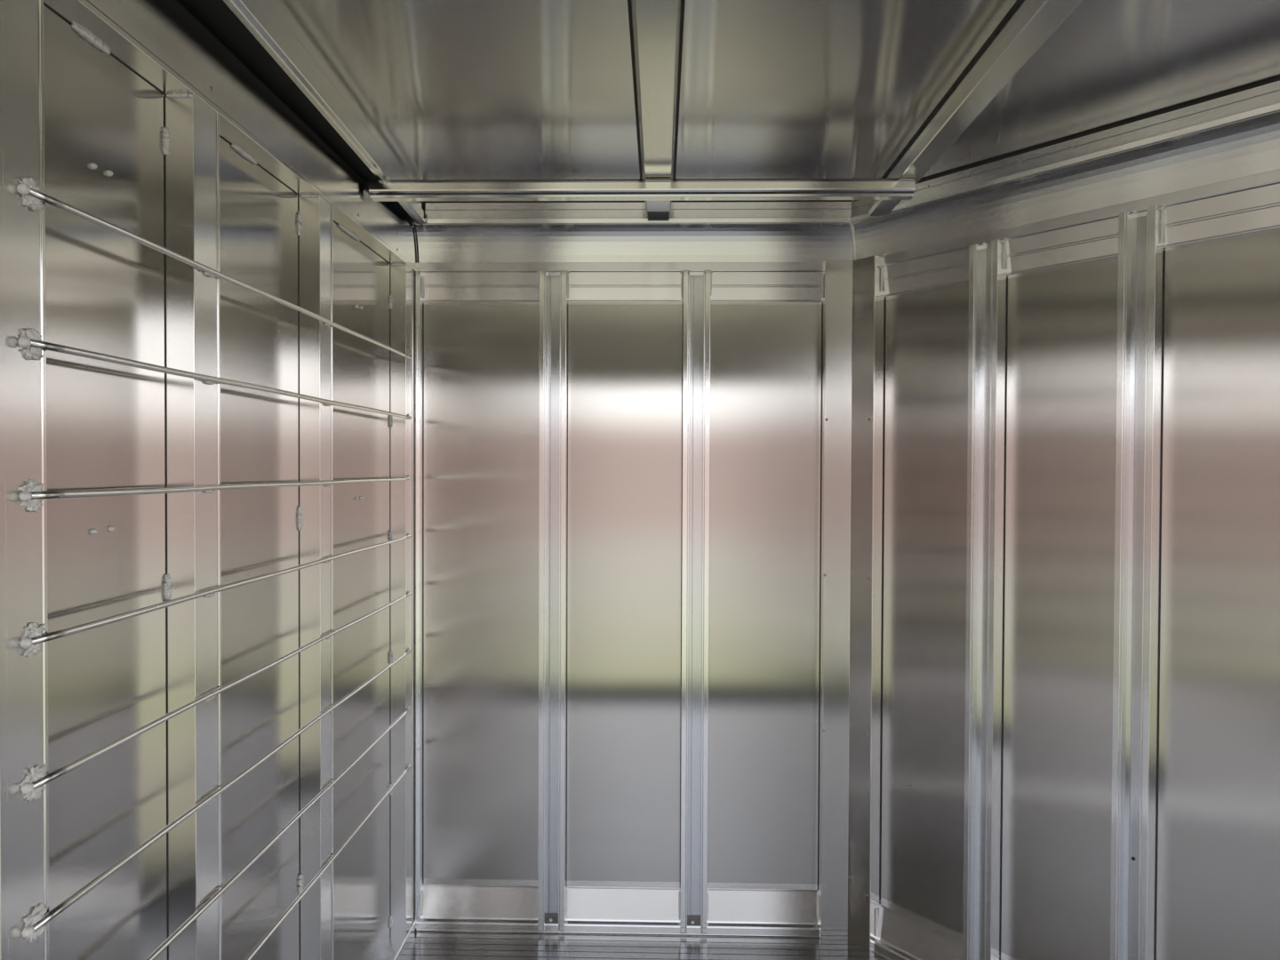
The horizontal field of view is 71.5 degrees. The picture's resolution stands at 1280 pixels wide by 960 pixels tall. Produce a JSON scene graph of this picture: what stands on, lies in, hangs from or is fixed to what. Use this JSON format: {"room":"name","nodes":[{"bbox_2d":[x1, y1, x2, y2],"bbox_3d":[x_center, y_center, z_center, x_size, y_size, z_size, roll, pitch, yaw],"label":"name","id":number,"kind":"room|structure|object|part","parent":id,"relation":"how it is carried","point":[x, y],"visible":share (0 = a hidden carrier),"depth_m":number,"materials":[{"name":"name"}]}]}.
{"room":"cargo space","nodes":[
{"label":"cargo space","id":0,"kind":"room"},
{"bbox_2d":[43,4,390,959],"bbox_3d":[-0.724,0.281,1.151,0.010,2.106,2.920,0,1,1],"label":"wall","id":1,"kind":"structure","parent":0,"point":[104,124],"depth_m":1.35,"materials":[{"name":"metal"}]},
{"bbox_3d":[-0.726,0.280,1.191,0.004,2.106,0.404,0,1,1],"label":"panel","id":2,"kind":"part","parent":1,"relation":"part of","materials":[{"name":"metal"}]},
{"bbox_2d":[43,0,417,272],"bbox_3d":[-0.702,-0.635,1.125,0.053,0.128,2.896,0,1,1],"label":"beam","id":3,"kind":"structure","parent":1,"relation":"attached to","point":[162,42],"depth_m":1.48,"materials":[{"name":"metal"}]},
{"bbox_3d":[-0.716,0.274,1.640,0.004,2.106,0.495,0,1,1],"label":"panel","id":4,"kind":"part","parent":1,"relation":"part of","materials":[{"name":"metal"}]},
{"bbox_3d":[-0.703,0.265,2.199,0.004,2.106,0.622,0,1,1],"label":"panel","id":5,"kind":"part","parent":1,"relation":"part of","materials":[{"name":"metal"}]},
{"bbox_2d":[378,922,414,959],"bbox_3d":[-0.711,1.319,1.141,0.051,0.030,2.870,0,1,1],"label":"trim","id":6,"kind":"structure","parent":1,"relation":"attached to","point":[395,948],"depth_m":2.45,"materials":[{"name":"silver metal"}]},
{"bbox_2d":[0,0,49,959],"bbox_3d":[-0.708,0.364,0.989,0.045,1.884,0.081,0,1,1],"label":"stud","id":7,"kind":"object","parent":6,"relation":"on","point":[24,825],"visible":0.95,"depth_m":0.98,"materials":[{"name":"metal"}]},
{"bbox_2d":[16,176,411,359],"bbox_3d":[-0.662,-0.332,1.730,0.016,0.038,1.516,0,1,1],"label":"rod","id":8,"kind":"object","parent":7,"relation":"attached to","point":[31,196],"visible":1,"depth_m":1.21,"materials":[{"name":"metal"}]},
{"bbox_2d":[16,474,411,512],"bbox_3d":[-0.663,0.007,1.735,0.016,0.038,1.516,0,1,1],"label":"rod","id":9,"kind":"object","parent":7,"relation":"attached to","point":[32,494],"visible":1,"depth_m":1.20,"materials":[{"name":"metal"}]},
{"bbox_3d":[-0.662,0.007,1.738,0.009,0.010,1.509,0,1,1],"label":"rod","id":10,"kind":"part","parent":9,"relation":"part of","materials":[{"name":"metal"}]},
{"bbox_2d":[17,328,411,419],"bbox_3d":[-0.662,-0.163,1.732,0.014,0.036,1.516,0,1,1],"label":"rod","id":11,"kind":"object","parent":7,"relation":"attached to","point":[30,339],"visible":1,"depth_m":1.21,"materials":[{"name":"metal"}]},
{"bbox_2d":[19,590,411,801],"bbox_3d":[-0.664,0.332,1.740,0.015,0.042,1.515,0,1,1],"label":"rod","id":12,"kind":"object","parent":7,"relation":"attached to","point":[31,786],"visible":1,"depth_m":1.21,"materials":[{"name":"metal"}]},
{"bbox_2d":[19,532,411,657],"bbox_3d":[-0.664,0.169,1.737,0.015,0.039,1.516,0,1,1],"label":"rod","id":13,"kind":"object","parent":7,"relation":"attached to","point":[32,640],"visible":1,"depth_m":1.21,"materials":[{"name":"metal"}]},
{"bbox_2d":[21,648,411,942],"bbox_3d":[-0.665,0.491,1.742,0.015,0.040,1.516,0,1,1],"label":"rod","id":14,"kind":"object","parent":7,"relation":"attached to","point":[35,927],"visible":1,"depth_m":1.22,"materials":[{"name":"metal"}]},
{"bbox_2d":[144,705,411,959],"bbox_3d":[-0.666,0.654,1.744,0.015,0.037,1.516,0,1,1],"label":"rod","id":15,"kind":"object","parent":7,"relation":"attached to","point":[245,867],"visible":1,"depth_m":1.55,"materials":[{"name":"metal"}]},
{"bbox_2d":[244,763,411,959],"bbox_3d":[-0.667,0.817,1.747,0.016,0.039,1.516,0,1,1],"label":"rod","id":16,"kind":"object","parent":7,"relation":"attached to","point":[324,868],"visible":1,"depth_m":1.83,"materials":[{"name":"metal"}]},
{"bbox_2d":[162,93,222,959],"bbox_3d":[-0.700,0.358,1.391,0.048,1.884,0.087,0,1,1],"label":"stud","id":17,"kind":"object","parent":6,"relation":"on","point":[191,129],"visible":0.98,"depth_m":1.36,"materials":[{"name":"metal"}]},
{"bbox_2d":[297,194,333,959],"bbox_3d":[-0.688,0.351,1.885,0.047,1.883,0.081,0,1,1],"label":"stud","id":18,"kind":"object","parent":6,"relation":"on","point":[315,214],"visible":0.98,"depth_m":1.86,"materials":[{"name":"metal"}]},
{"bbox_2d":[389,263,413,938],"bbox_3d":[-0.674,0.341,2.507,0.048,1.884,0.084,0,1,1],"label":"stud","id":19,"kind":"object","parent":6,"relation":"on","point":[401,297],"visible":0.86,"depth_m":2.48,"materials":[{"name":"metal"}]},
{"bbox_2d":[413,303,822,887],"bbox_3d":[-0.035,0.262,2.592,1.314,2.106,0.004,0,1,1],"label":"wall","id":20,"kind":"structure","parent":0,"point":[482,360],"depth_m":2.59,"materials":[{"name":"metal"}]},
{"bbox_2d":[414,270,423,928],"bbox_3d":[-0.640,0.349,2.583,0.022,1.901,0.045,0,1,1],"label":"corner angle","id":21,"kind":"object","parent":20,"relation":"attached to","point":[419,306],"visible":1,"depth_m":2.57,"materials":[{"name":"metal"}]},
{"bbox_3d":[-0.471,0.260,2.602,0.440,2.106,0.004,0,1,1],"label":"panel","id":22,"kind":"part","parent":20,"relation":"part of","materials":[{"name":"metal"}]},
{"bbox_2d":[537,270,569,931],"bbox_3d":[-0.252,0.351,2.574,0.093,1.904,0.045,0,1,1],"label":"post","id":23,"kind":"object","parent":20,"relation":"attached to","point":[553,290],"visible":1,"depth_m":2.56,"materials":[{"name":"metal"}]},
{"bbox_2d":[413,880,820,938],"bbox_3d":[-0.036,1.250,2.589,1.309,0.131,0.044,0,1,1],"label":"trim","id":24,"kind":"structure","parent":20,"relation":"attached to","point":[448,907],"depth_m":2.58,"materials":[{"name":"silver metal"}]},
{"bbox_2d":[413,262,823,303],"bbox_3d":[-0.028,-0.569,2.569,1.309,0.113,0.030,0,1,1],"label":"trim","id":25,"kind":"structure","parent":20,"relation":"attached to","point":[444,282],"depth_m":2.56,"materials":[{"name":"silver metal"}]},
{"bbox_3d":[-0.046,0.262,2.592,0.412,2.106,0.004,0,1,1],"label":"panel","id":26,"kind":"part","parent":20,"relation":"part of","materials":[{"name":"metal"}]},
{"bbox_2d":[405,200,853,262],"bbox_3d":[-0.028,-0.710,2.541,1.309,0.171,0.081,0,1,1],"label":"beam","id":27,"kind":"structure","parent":20,"relation":"attached to","point":[737,230],"depth_m":2.53,"materials":[{"name":"metal"}]},
{"bbox_2d":[678,270,712,933],"bbox_3d":[0.159,0.352,2.565,0.094,1.904,0.045,0,1,1],"label":"post","id":28,"kind":"object","parent":20,"relation":"attached to","point":[696,291],"visible":1,"depth_m":2.56,"materials":[{"name":"metal"}]},
{"bbox_3d":[0.391,0.264,2.582,0.462,2.106,0.004,0,1,1],"label":"panel","id":29,"kind":"part","parent":20,"relation":"part of","materials":[{"name":"metal"}]},
{"bbox_2d":[400,931,887,959],"bbox_3d":[0.498,1.349,1.133,2.469,0.020,2.907,0,1,1],"label":"floor","id":30,"kind":"structure","parent":0,"point":[423,945],"depth_m":2.50,"materials":[{"name":"grey metal"}]},
{"bbox_2d":[816,255,885,951],"bbox_3d":[0.602,0.348,2.538,0.182,1.941,0.084,1,1,27],"label":"post","id":31,"kind":"object","parent":30,"relation":"on","point":[853,308],"visible":1,"depth_m":2.52,"materials":[{"name":"metal"}]},
{"bbox_2d":[267,0,1279,201],"bbox_3d":[0.532,-0.771,1.132,2.530,0.008,2.972,0,1,1],"label":"ceiling","id":32,"kind":"structure","parent":0,"point":[447,89],"depth_m":1.70,"materials":[{"name":"silver metal"}]},
{"bbox_2d":[177,0,425,224],"bbox_3d":[-0.627,-0.735,1.133,0.241,0.074,2.770,0,1,-1],"label":"bow","id":33,"kind":"object","parent":32,"relation":"attached to","point":[260,17],"depth_m":1.61,"materials":[{"name":"metal"}]},
{"bbox_3d":[-0.627,-0.723,1.133,0.141,0.015,2.766,0,1,1],"label":"rubber strip","id":34,"kind":"part","parent":33,"relation":"part of","materials":[{"name":"black rubber"}]},
{"bbox_2d":[627,0,685,220],"bbox_3d":[0.019,-0.733,1.116,0.092,0.072,2.761,0,1,1],"label":"bow","id":35,"kind":"object","parent":32,"relation":"attached to","point":[656,27],"visible":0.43,"depth_m":1.61,"materials":[{"name":"metal"}]},
{"bbox_2d":[868,0,1081,215],"bbox_3d":[0.612,-0.729,1.068,0.053,0.073,2.692,0,1,1],"label":"bow","id":36,"kind":"object","parent":32,"relation":"attached to","point":[1029,23],"visible":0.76,"depth_m":1.61,"materials":[{"name":"metal"}]},
{"bbox_2d":[368,177,915,201],"bbox_3d":[0.001,-0.690,2.111,1.285,0.041,0.041,0,1,1],"label":"bar","id":37,"kind":"object","parent":36,"relation":"attached to","point":[888,188],"visible":1,"depth_m":2.10,"materials":[{"name":"metal"}]},
{"bbox_2d":[880,229,1279,959],"bbox_3d":[1.195,0.278,1.851,0.008,2.106,1.850,0,1,-38],"label":"wall","id":38,"kind":"structure","parent":0,"point":[1218,879],"depth_m":2.06,"materials":[{"name":"metal"}]},
{"bbox_3d":[0.753,0.268,2.411,0.004,2.106,0.422,0,1,-38],"label":"panel","id":39,"kind":"part","parent":38,"relation":"part of","materials":[{"name":"metal"}]},
{"bbox_2d":[872,900,1007,959],"bbox_3d":[1.178,1.265,1.857,0.044,0.131,1.852,0,1,-38],"label":"trim","id":40,"kind":"structure","parent":38,"relation":"attached to","point":[901,935],"depth_m":2.41,"materials":[{"name":"silver metal"}]},
{"bbox_2d":[962,239,1007,959],"bbox_3d":[0.867,0.360,2.229,0.045,1.904,0.086,0,1,-38],"label":"post","id":41,"kind":"object","parent":38,"relation":"attached to","point":[988,285],"visible":1,"depth_m":2.23,"materials":[{"name":"metal"}]},
{"bbox_3d":[0.996,0.273,2.105,0.004,2.106,0.359,0,1,-38],"label":"panel","id":42,"kind":"part","parent":38,"relation":"part of","materials":[{"name":"metal"}]},
{"bbox_2d":[849,77,1279,260],"bbox_3d":[1.172,-0.694,1.816,0.081,0.171,1.852,0,1,-38],"label":"beam","id":43,"kind":"structure","parent":38,"relation":"attached to","point":[1236,133],"depth_m":2.00,"materials":[{"name":"metal"}]},
{"bbox_2d":[880,168,1279,297],"bbox_3d":[1.191,-0.553,1.834,0.030,0.113,1.852,0,1,-38],"label":"trim","id":44,"kind":"structure","parent":38,"relation":"attached to","point":[1250,204],"depth_m":2.02,"materials":[{"name":"silver metal"}]},
{"bbox_2d":[1109,206,1165,959],"bbox_3d":[1.091,0.366,1.948,0.045,1.904,0.086,0,1,-38],"label":"post","id":45,"kind":"object","parent":38,"relation":"attached to","point":[1140,293],"visible":1,"depth_m":1.95,"materials":[{"name":"metal"}]},
{"bbox_3d":[1.220,0.279,1.824,0.004,2.106,0.359,0,1,-38],"label":"panel","id":46,"kind":"part","parent":38,"relation":"part of","materials":[{"name":"metal"}]}
]}

